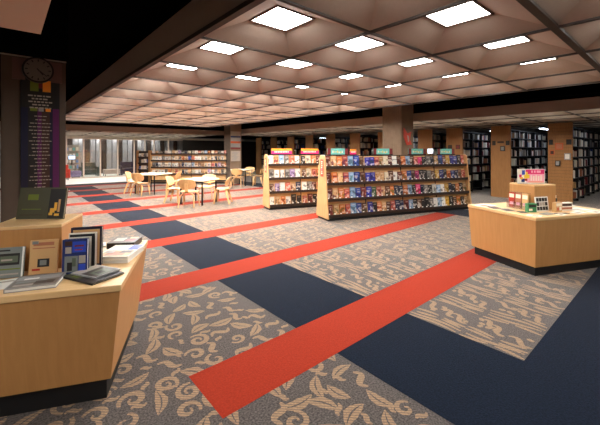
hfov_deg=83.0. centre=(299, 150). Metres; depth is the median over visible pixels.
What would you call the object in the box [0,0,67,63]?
beam
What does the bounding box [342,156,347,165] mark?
book
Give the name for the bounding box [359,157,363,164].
book
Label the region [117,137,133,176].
window
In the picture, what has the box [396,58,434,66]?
ceiling light
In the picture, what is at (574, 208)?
flyer
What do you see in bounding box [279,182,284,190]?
book
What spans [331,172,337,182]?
book
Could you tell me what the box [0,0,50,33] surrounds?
ceiling
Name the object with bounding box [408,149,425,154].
sign
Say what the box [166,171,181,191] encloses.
chair
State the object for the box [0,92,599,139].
ceiling
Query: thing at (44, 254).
book
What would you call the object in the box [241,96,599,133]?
bulkhead
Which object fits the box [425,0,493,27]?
ceiling light
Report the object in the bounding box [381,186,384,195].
book
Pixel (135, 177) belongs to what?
chair
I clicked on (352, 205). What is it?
book
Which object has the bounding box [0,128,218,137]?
ceiling
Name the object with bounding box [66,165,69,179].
lounge chair
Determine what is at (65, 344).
display table
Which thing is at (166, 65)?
ceiling light
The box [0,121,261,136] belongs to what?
bulkhead
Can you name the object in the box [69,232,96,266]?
book
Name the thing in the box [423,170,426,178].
book
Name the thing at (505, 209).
leaflet
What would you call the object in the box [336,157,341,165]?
book
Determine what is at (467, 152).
books
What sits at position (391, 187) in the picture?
book
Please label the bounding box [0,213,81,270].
display riser
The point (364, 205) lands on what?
book
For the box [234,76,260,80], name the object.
ceiling light
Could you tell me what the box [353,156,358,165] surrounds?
book
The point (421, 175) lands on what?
book
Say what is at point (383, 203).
book
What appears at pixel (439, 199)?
book
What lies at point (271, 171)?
book
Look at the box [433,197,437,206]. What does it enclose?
book
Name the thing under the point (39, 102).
banner
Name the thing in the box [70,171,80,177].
ottoman
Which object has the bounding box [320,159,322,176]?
sign
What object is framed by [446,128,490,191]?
stack
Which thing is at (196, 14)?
bulkhead
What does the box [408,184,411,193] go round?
book
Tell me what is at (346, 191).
book
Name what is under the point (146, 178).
bookcase
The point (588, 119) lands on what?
ceiling
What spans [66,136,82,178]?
window
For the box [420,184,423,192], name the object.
book
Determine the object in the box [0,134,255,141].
trim
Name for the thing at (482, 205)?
leaflet
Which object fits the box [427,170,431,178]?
book
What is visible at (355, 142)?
stack
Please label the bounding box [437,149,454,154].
sign
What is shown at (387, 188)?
book
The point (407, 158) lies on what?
book
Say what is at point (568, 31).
ceiling
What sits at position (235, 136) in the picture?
sign
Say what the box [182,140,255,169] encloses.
wall
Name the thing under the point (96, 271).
book
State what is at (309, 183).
book
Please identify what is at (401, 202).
book
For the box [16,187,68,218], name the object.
book
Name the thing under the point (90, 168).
sofa
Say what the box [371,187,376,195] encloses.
book
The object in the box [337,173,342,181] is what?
book
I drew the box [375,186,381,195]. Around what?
book
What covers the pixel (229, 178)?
chair
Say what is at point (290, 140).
stack
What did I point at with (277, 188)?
book
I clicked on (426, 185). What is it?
book
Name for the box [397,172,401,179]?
book
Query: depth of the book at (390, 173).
8.55 m
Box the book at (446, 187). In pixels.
[443,183,448,191]
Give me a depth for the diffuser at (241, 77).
5.93 m
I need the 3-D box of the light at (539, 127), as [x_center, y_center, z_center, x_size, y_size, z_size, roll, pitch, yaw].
[9.392,-0.823,12.669,2.600,0.090,0.180,0,0,-41]
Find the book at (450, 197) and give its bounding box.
[449,196,453,204]
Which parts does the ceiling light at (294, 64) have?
light frame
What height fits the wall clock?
0.310 m
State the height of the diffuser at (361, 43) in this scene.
0.024 m
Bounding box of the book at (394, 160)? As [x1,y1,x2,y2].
[392,156,396,164]
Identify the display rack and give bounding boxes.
[67,145,79,170]
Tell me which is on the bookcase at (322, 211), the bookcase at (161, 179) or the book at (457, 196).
the book at (457, 196)
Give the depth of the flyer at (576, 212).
4.60 m
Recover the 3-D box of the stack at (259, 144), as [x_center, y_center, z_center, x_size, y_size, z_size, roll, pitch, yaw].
[-0.339,0.365,25.026,6.525,2.465,0.620,0,0,-41]
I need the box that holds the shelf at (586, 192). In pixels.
[573,188,599,199]
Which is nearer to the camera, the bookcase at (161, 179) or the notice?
the notice
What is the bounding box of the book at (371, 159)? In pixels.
[369,157,373,164]
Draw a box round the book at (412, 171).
[410,170,414,178]
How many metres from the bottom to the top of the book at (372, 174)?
0.225 m
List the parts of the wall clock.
plate, plate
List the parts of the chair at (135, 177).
backrest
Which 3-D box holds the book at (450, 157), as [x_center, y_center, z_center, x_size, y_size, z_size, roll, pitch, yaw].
[4.186,0.250,9.397,0.140,0.241,0.062,0,0,-22]
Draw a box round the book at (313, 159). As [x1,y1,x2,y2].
[311,155,315,162]
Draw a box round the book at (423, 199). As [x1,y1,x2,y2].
[421,198,425,207]
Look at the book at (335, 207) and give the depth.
7.86 m
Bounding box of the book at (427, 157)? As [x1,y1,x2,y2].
[425,156,430,163]
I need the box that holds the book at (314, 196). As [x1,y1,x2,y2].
[312,194,316,201]
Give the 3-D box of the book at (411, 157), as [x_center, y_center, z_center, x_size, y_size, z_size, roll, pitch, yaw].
[2.918,0.250,8.876,0.135,0.243,0.053,0,0,-23]
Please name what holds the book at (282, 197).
on the bookcase at (267, 194)
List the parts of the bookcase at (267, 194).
panel, panel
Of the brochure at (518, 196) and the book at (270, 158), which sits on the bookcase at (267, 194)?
the book at (270, 158)
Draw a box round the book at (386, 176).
[384,172,388,179]
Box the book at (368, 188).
[366,186,371,196]
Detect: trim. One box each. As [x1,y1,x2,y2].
[0,52,65,62]
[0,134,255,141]
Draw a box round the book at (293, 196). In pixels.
[291,194,295,203]
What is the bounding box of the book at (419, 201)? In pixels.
[417,198,421,207]
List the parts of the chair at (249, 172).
backrest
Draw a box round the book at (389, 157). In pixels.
[388,156,391,164]
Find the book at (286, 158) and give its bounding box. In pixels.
[284,156,288,162]
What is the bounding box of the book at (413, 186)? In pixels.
[412,185,415,193]
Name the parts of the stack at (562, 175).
panel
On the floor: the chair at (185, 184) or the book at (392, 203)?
the chair at (185, 184)
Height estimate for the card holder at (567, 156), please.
0.200 m
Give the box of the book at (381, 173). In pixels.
[380,172,384,180]
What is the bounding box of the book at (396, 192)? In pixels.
[393,185,398,194]
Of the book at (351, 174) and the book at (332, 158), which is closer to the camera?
the book at (332, 158)
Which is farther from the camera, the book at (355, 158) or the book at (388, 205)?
the book at (388, 205)
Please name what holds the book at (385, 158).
on the bookcase at (322, 211)
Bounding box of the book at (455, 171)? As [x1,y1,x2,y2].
[454,170,457,177]
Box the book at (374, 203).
[372,202,376,211]
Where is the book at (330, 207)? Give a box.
[328,205,332,214]
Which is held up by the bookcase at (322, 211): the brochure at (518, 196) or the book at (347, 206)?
the book at (347, 206)
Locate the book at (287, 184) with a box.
[285,182,289,190]
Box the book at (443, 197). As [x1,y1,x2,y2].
[441,196,445,205]
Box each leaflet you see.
[0,278,16,289]
[474,204,496,206]
[499,208,514,210]
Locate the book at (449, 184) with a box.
[448,183,451,191]
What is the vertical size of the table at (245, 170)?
0.740 m
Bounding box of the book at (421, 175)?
[418,170,423,178]
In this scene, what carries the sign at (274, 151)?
on the bookcase at (267, 194)
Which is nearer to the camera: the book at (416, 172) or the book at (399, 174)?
the book at (399, 174)
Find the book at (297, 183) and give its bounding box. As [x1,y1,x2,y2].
[296,182,300,189]
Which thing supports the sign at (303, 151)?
on the bookcase at (267, 194)
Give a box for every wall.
[0,136,181,176]
[95,138,262,165]
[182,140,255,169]
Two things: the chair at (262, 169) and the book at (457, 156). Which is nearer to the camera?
the book at (457, 156)
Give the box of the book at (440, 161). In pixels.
[437,155,442,163]
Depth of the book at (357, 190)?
8.13 m
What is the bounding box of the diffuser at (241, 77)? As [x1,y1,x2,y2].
[238,76,257,79]
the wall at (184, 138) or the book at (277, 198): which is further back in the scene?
the wall at (184, 138)
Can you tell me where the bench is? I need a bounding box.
[103,169,119,175]
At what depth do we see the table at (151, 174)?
12.88 m
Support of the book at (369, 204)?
on the bookcase at (322, 211)
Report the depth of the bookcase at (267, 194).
9.49 m
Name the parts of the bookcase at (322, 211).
panel, rail, panel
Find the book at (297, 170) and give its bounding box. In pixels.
[295,168,299,176]
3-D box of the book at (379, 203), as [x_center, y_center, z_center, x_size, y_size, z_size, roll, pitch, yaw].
[1.945,1.360,8.337,0.135,0.237,0.052,0,0,-22]
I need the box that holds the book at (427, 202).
[424,197,429,206]
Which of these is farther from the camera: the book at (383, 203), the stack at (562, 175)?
the stack at (562, 175)
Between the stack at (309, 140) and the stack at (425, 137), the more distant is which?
the stack at (309, 140)
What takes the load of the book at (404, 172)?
on the bookcase at (322, 211)
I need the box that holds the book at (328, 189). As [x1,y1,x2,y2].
[327,188,332,198]
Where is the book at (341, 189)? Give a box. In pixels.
[338,187,343,197]
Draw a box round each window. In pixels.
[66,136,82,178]
[83,136,99,177]
[100,136,116,176]
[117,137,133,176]
[133,137,143,172]
[144,138,153,150]
[153,138,167,150]
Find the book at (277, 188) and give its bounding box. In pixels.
[275,183,279,190]
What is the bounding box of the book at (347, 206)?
[345,204,350,213]
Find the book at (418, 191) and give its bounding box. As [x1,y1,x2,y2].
[415,184,420,193]
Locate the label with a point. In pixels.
(568, 141)
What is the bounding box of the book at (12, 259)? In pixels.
[0,246,25,278]
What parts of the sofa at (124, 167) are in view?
armrest, backrest, seat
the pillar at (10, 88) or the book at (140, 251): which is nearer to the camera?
the book at (140, 251)
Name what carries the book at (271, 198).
on the bookcase at (267, 194)
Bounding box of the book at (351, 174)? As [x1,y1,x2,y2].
[348,172,353,181]
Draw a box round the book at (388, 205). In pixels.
[386,201,390,209]
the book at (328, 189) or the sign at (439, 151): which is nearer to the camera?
the book at (328, 189)
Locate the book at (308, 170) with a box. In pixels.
[306,168,310,175]
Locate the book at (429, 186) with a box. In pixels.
[428,185,431,192]
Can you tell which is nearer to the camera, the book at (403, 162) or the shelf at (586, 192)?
the book at (403, 162)
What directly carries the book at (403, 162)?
on the bookcase at (322, 211)
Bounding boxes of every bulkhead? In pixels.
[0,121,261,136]
[66,0,245,112]
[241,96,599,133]
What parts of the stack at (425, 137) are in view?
panel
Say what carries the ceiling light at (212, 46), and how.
attached to the ceiling at (568, 31)
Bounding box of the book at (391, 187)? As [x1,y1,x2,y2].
[390,186,393,194]
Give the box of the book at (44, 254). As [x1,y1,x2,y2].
[28,239,58,274]
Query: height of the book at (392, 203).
0.235 m
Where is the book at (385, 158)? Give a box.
[382,156,387,164]
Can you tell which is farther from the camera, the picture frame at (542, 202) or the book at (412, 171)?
the book at (412, 171)
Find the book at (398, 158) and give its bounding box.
[396,156,400,164]
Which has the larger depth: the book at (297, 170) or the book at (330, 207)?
the book at (297, 170)
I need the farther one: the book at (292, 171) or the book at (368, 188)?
the book at (292, 171)
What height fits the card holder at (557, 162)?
0.170 m
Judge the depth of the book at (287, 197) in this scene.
9.45 m
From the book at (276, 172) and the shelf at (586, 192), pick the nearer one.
the book at (276, 172)
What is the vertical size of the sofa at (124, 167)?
0.860 m
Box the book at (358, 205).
[356,203,361,212]
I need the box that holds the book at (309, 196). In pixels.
[307,194,312,201]
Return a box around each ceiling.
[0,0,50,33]
[0,0,599,128]
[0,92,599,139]
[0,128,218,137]
[66,0,599,126]
[241,108,599,137]
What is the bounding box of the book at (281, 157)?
[279,155,283,163]
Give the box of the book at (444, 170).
[442,169,446,177]
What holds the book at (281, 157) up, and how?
on the bookcase at (267, 194)
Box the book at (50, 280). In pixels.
[3,272,66,293]
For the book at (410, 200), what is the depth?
8.70 m
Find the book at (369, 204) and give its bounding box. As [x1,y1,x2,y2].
[367,202,372,211]
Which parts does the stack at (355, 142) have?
panel, panel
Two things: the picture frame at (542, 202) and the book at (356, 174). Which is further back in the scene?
the book at (356, 174)
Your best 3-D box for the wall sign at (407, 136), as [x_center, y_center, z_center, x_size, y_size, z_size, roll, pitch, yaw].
[3.020,-0.400,9.498,0.400,0.480,0.022,0,0,-41]
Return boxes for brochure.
[509,192,514,207]
[515,193,521,208]
[522,194,528,208]
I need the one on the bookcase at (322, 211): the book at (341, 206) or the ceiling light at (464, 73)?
the book at (341, 206)
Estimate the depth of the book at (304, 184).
9.68 m
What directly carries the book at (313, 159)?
on the bookcase at (267, 194)
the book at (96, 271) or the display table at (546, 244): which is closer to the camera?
the book at (96, 271)
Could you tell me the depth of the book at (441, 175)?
9.18 m
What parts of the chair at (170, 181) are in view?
leg, backrest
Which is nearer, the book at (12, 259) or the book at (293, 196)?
the book at (12, 259)
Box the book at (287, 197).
[286,196,290,203]
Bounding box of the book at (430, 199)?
[429,198,433,206]
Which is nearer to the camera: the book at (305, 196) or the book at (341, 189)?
the book at (341, 189)
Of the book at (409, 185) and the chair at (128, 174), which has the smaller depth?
the book at (409, 185)
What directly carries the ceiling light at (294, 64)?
attached to the ceiling at (568, 31)
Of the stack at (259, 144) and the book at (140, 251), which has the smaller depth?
the book at (140, 251)
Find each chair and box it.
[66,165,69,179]
[123,172,141,193]
[130,173,149,195]
[163,176,184,202]
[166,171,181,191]
[177,179,199,207]
[197,174,215,199]
[213,176,232,203]
[231,169,243,185]
[243,167,254,182]
[252,168,263,185]
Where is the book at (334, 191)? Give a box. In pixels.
[332,189,337,198]
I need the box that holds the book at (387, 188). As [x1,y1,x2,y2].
[385,186,389,195]
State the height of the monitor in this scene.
0.590 m
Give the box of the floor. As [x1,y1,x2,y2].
[0,170,599,424]
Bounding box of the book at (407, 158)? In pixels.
[404,156,409,164]
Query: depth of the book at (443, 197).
9.12 m
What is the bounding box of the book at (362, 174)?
[360,172,365,180]
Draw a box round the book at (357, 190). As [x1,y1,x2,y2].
[355,188,360,196]
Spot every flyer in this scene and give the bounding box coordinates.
[569,211,587,213]
[572,207,589,210]
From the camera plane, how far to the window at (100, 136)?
20.40 m
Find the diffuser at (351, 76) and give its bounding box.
[341,74,360,78]
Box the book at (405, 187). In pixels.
[403,185,407,193]
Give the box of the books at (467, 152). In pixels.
[262,130,599,197]
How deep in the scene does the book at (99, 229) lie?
2.49 m
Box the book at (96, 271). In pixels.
[71,264,120,278]
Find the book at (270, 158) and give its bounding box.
[268,156,272,163]
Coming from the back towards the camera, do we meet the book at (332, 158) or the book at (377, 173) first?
the book at (377, 173)
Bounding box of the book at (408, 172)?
[407,171,411,179]
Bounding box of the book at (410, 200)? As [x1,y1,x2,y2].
[408,199,412,208]
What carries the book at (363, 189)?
on the bookcase at (322, 211)
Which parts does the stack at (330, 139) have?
panel, panel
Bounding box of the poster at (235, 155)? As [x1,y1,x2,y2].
[231,151,239,160]
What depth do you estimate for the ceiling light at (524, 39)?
4.00 m
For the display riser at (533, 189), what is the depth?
4.85 m
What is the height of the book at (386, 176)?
0.226 m
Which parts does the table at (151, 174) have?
leg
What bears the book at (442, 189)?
on the bookcase at (322, 211)
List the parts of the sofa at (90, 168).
backrest, seat, armrest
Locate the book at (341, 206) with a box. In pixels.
[339,204,344,213]
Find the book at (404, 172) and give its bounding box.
[401,170,406,179]
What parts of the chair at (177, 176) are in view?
backrest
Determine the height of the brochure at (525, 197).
0.222 m
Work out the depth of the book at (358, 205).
8.09 m
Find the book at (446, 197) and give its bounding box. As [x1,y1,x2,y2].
[445,196,448,205]
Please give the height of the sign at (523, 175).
0.224 m
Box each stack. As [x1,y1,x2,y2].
[256,138,270,174]
[271,137,286,147]
[287,136,304,154]
[305,135,325,154]
[326,134,349,154]
[350,133,377,154]
[378,132,417,148]
[418,129,445,154]
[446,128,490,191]
[491,125,547,197]
[548,122,599,201]
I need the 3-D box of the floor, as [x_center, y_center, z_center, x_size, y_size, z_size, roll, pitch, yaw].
[-0.703,1.629,15.289,29.000,0.062,34.000,0,0,-41]
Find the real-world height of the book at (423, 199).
0.236 m
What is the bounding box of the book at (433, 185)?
[431,184,436,192]
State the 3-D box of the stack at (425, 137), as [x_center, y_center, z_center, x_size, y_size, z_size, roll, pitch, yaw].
[7.546,0.365,15.954,6.525,2.465,0.620,0,0,-41]
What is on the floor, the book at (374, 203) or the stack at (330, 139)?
the stack at (330, 139)
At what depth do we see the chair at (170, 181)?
10.54 m
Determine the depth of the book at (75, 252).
2.31 m
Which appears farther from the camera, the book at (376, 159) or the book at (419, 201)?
the book at (419, 201)
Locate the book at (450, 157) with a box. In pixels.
[449,156,453,163]
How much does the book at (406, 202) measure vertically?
0.226 m
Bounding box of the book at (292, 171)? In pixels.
[290,169,294,176]
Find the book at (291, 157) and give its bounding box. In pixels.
[289,155,294,162]
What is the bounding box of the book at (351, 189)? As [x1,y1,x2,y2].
[349,187,355,197]
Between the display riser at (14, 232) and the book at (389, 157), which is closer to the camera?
the display riser at (14, 232)
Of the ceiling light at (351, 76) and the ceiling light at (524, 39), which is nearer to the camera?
the ceiling light at (524, 39)
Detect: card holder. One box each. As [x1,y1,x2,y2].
[555,160,559,165]
[564,153,570,159]
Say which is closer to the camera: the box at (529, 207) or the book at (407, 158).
the box at (529, 207)
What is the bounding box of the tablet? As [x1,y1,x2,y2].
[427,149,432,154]
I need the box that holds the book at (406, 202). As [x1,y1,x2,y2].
[404,200,408,208]
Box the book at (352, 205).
[350,202,356,212]
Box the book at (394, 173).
[393,172,397,179]
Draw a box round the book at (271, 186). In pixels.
[269,184,273,190]
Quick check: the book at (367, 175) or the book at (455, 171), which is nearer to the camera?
the book at (367, 175)
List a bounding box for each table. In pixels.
[0,240,147,416]
[135,172,171,194]
[178,177,218,205]
[231,169,253,185]
[468,202,599,275]
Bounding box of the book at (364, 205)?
[361,203,366,211]
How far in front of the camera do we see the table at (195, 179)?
10.17 m
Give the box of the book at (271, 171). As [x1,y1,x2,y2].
[269,169,273,177]
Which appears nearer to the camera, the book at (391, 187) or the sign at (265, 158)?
the book at (391, 187)
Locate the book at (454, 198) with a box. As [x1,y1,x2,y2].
[453,197,456,204]
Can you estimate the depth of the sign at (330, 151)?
8.07 m
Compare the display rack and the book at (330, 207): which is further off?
the display rack
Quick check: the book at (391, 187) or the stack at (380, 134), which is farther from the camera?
the stack at (380, 134)
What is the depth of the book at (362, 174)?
8.23 m
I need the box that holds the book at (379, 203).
[377,201,381,210]
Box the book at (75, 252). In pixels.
[62,238,88,273]
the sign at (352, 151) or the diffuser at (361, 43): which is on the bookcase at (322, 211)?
the sign at (352, 151)
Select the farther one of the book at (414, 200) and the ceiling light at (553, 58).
the book at (414, 200)
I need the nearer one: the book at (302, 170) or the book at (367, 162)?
the book at (367, 162)
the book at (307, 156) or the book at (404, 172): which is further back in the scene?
the book at (307, 156)
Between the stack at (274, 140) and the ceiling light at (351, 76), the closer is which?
the ceiling light at (351, 76)
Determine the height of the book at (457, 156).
0.252 m
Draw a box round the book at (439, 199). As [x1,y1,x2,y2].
[437,197,441,205]
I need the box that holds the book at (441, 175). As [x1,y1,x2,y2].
[439,170,443,177]
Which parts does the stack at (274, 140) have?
panel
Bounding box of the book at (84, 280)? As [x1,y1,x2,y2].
[63,271,123,285]
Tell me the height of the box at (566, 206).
0.115 m
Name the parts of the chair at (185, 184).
backrest, seat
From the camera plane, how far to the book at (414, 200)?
8.75 m
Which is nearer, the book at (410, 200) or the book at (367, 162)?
the book at (367, 162)
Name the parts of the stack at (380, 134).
panel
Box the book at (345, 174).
[343,172,348,181]
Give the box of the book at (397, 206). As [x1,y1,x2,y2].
[395,200,399,209]
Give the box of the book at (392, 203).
[390,200,395,209]
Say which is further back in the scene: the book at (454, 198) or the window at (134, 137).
the window at (134, 137)
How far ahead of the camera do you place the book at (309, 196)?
9.71 m
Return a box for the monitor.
[68,155,75,164]
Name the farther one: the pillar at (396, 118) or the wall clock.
the pillar at (396, 118)
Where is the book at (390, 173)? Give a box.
[388,171,393,179]
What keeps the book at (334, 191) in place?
on the bookcase at (322, 211)
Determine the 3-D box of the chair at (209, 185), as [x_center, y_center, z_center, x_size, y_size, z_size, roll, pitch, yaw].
[-3.065,1.193,11.203,0.515,0.822,0.537,0,0,4]
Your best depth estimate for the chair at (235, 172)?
15.00 m
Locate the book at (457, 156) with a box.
[456,155,460,163]
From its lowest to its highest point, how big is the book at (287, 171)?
0.236 m
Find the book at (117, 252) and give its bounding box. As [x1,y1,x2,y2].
[103,245,144,259]
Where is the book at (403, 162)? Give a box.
[401,157,405,164]
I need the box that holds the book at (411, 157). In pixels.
[410,156,413,163]
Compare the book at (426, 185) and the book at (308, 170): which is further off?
the book at (308, 170)
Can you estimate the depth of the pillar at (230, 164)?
16.57 m
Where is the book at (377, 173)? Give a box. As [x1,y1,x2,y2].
[374,171,379,180]
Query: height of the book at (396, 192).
0.246 m
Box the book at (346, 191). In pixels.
[344,189,349,197]
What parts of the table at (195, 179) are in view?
leg, leg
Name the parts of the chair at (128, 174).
backrest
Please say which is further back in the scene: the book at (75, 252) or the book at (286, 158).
the book at (286, 158)
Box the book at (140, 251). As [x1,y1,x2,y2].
[103,249,142,263]
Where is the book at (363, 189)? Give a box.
[360,187,365,196]
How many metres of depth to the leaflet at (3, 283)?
2.15 m
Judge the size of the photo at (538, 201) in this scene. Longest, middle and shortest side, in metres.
0.197 x 0.170 x 0.002 m
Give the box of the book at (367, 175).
[365,173,370,180]
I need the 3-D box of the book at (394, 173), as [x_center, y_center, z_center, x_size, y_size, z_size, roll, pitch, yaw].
[2.413,0.639,8.617,0.122,0.223,0.055,0,0,-22]
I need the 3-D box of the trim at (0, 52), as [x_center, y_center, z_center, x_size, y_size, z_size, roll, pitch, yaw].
[-3.204,-1.123,4.098,0.630,0.015,0.010,0,0,-41]
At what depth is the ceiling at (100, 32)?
6.06 m
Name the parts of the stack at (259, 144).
panel, panel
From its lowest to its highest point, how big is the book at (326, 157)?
0.249 m
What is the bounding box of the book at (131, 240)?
[107,236,141,248]
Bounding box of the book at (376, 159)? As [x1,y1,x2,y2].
[374,157,378,164]
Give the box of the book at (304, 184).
[302,182,306,189]
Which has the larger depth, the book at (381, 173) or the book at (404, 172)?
the book at (404, 172)
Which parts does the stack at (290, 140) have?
panel, panel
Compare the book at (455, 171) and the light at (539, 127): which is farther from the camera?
the light at (539, 127)
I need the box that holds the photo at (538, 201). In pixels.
[536,198,547,210]
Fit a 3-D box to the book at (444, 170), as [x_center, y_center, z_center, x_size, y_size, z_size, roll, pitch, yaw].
[3.943,0.626,9.255,0.135,0.250,0.054,0,0,-22]
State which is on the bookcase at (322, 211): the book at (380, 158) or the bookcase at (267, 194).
the book at (380, 158)
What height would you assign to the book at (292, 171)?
0.248 m
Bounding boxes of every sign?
[231,131,240,148]
[265,158,266,172]
[271,148,291,154]
[301,149,318,154]
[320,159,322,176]
[327,148,347,154]
[350,149,356,154]
[373,149,392,154]
[404,128,411,144]
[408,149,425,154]
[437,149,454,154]
[517,169,544,183]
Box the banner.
[20,77,59,188]
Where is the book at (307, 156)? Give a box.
[306,155,310,162]
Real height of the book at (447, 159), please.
0.250 m
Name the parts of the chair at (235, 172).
backrest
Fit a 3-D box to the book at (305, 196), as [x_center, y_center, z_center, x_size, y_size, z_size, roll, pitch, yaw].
[0.135,1.375,9.660,0.122,0.207,0.053,0,0,-22]
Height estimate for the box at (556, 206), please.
0.130 m
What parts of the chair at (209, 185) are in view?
seat, backrest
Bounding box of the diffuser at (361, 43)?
[337,37,381,50]
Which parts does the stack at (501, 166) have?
panel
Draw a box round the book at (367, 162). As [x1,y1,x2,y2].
[364,157,369,164]
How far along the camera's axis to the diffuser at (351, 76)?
5.77 m
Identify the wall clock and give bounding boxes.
[12,57,61,83]
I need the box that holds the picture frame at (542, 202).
[534,196,548,211]
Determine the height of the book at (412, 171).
0.251 m
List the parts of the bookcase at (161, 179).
panel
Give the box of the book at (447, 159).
[445,155,449,163]
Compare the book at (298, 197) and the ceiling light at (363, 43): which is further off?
the book at (298, 197)
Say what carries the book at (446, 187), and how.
on the bookcase at (322, 211)
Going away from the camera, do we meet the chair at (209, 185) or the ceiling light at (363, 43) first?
the ceiling light at (363, 43)
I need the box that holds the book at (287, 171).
[285,169,289,176]
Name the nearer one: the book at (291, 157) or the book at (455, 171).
the book at (455, 171)
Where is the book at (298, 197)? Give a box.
[296,195,300,202]
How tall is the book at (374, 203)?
0.222 m
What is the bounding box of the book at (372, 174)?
[370,172,374,180]
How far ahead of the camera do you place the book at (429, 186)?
8.98 m
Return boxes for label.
[566,139,571,144]
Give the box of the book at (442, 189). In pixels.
[440,184,444,191]
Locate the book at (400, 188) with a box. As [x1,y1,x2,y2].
[398,185,402,194]
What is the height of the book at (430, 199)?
0.241 m
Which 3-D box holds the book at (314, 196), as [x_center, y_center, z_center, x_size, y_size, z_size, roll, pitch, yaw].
[0.428,1.359,9.786,0.135,0.237,0.052,0,0,-23]
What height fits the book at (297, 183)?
0.239 m
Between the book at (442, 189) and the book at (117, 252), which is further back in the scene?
the book at (442, 189)
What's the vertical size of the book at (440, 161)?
0.253 m
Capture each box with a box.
[525,203,536,211]
[552,202,561,211]
[562,202,572,210]
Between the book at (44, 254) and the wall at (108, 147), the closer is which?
the book at (44, 254)
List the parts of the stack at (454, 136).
panel, panel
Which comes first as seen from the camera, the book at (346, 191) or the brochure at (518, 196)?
the brochure at (518, 196)
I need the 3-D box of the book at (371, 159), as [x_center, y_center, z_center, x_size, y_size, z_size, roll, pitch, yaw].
[1.778,0.261,8.400,0.122,0.220,0.054,0,0,-23]
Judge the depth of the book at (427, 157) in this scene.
9.06 m
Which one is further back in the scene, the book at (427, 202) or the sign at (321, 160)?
the book at (427, 202)
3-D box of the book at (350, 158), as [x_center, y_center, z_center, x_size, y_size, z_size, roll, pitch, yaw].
[1.210,0.245,8.168,0.135,0.251,0.054,0,0,-22]
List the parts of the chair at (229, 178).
seat, backrest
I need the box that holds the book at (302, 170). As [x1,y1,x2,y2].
[301,169,305,176]
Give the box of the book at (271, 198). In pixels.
[270,197,273,204]
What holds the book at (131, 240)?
on the display table at (65, 344)
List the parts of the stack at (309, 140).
panel, panel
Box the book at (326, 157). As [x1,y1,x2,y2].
[325,156,329,165]
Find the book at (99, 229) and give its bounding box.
[71,226,102,264]
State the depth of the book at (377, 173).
8.39 m
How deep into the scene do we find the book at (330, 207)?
7.81 m
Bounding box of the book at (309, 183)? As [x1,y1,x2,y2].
[307,181,311,189]
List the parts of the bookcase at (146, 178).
panel, panel, panel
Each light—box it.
[164,64,197,70]
[198,41,243,54]
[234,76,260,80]
[249,5,315,31]
[275,60,312,68]
[334,36,386,52]
[338,74,362,79]
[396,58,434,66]
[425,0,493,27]
[441,73,470,77]
[482,36,532,49]
[518,58,558,65]
[538,126,547,129]
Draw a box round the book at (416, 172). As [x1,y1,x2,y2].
[415,171,418,178]
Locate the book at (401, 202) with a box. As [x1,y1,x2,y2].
[399,200,403,208]
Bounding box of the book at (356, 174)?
[354,172,359,181]
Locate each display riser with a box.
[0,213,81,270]
[510,182,555,209]
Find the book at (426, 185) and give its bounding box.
[424,184,427,192]
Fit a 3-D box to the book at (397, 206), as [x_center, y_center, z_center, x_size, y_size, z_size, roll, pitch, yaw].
[2.448,1.355,8.546,0.135,0.246,0.053,0,0,-23]
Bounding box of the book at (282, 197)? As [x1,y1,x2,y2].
[281,196,285,203]
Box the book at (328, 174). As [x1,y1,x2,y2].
[327,172,330,182]
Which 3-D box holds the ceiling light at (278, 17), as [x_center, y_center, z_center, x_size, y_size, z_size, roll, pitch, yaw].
[-0.174,-1.289,3.264,0.458,0.062,0.458,0,0,-41]
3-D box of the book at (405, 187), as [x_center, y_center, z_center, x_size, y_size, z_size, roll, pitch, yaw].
[2.696,0.998,8.688,0.140,0.240,0.061,0,0,-23]
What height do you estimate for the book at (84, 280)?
0.013 m
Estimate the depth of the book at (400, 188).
8.62 m
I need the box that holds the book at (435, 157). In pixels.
[433,156,437,163]
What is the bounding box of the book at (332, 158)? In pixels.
[330,156,335,165]
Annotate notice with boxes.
[555,143,562,149]
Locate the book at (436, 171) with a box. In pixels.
[435,170,438,177]
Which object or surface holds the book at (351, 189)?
on the bookcase at (322, 211)
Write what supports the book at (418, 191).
on the bookcase at (322, 211)
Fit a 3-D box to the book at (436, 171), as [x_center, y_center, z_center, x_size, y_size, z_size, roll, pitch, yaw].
[3.696,0.636,9.152,0.135,0.231,0.052,0,0,-23]
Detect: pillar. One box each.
[1,52,65,221]
[224,124,240,183]
[383,104,412,154]
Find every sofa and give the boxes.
[79,162,99,176]
[118,162,135,174]
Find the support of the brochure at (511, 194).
in the brochure holder
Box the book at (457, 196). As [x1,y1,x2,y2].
[456,195,460,204]
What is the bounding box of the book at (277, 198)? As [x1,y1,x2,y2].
[275,196,279,204]
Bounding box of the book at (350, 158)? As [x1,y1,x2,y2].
[347,156,352,165]
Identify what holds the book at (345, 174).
on the bookcase at (322, 211)
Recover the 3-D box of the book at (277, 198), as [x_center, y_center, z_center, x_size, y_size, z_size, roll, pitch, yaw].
[-0.619,1.365,9.348,0.122,0.225,0.055,0,0,-21]
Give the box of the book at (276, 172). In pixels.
[274,170,278,177]
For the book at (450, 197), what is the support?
on the bookcase at (322, 211)
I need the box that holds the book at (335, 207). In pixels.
[333,205,338,214]
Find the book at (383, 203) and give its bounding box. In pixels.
[382,202,386,210]
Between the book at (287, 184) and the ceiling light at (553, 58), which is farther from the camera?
the book at (287, 184)
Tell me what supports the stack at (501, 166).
on the floor
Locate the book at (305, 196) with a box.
[302,195,306,202]
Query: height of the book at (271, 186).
0.217 m
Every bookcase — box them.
[136,150,151,182]
[150,153,226,183]
[263,154,359,209]
[316,154,471,220]
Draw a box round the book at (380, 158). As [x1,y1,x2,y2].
[379,157,382,164]
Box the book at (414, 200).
[413,199,416,207]

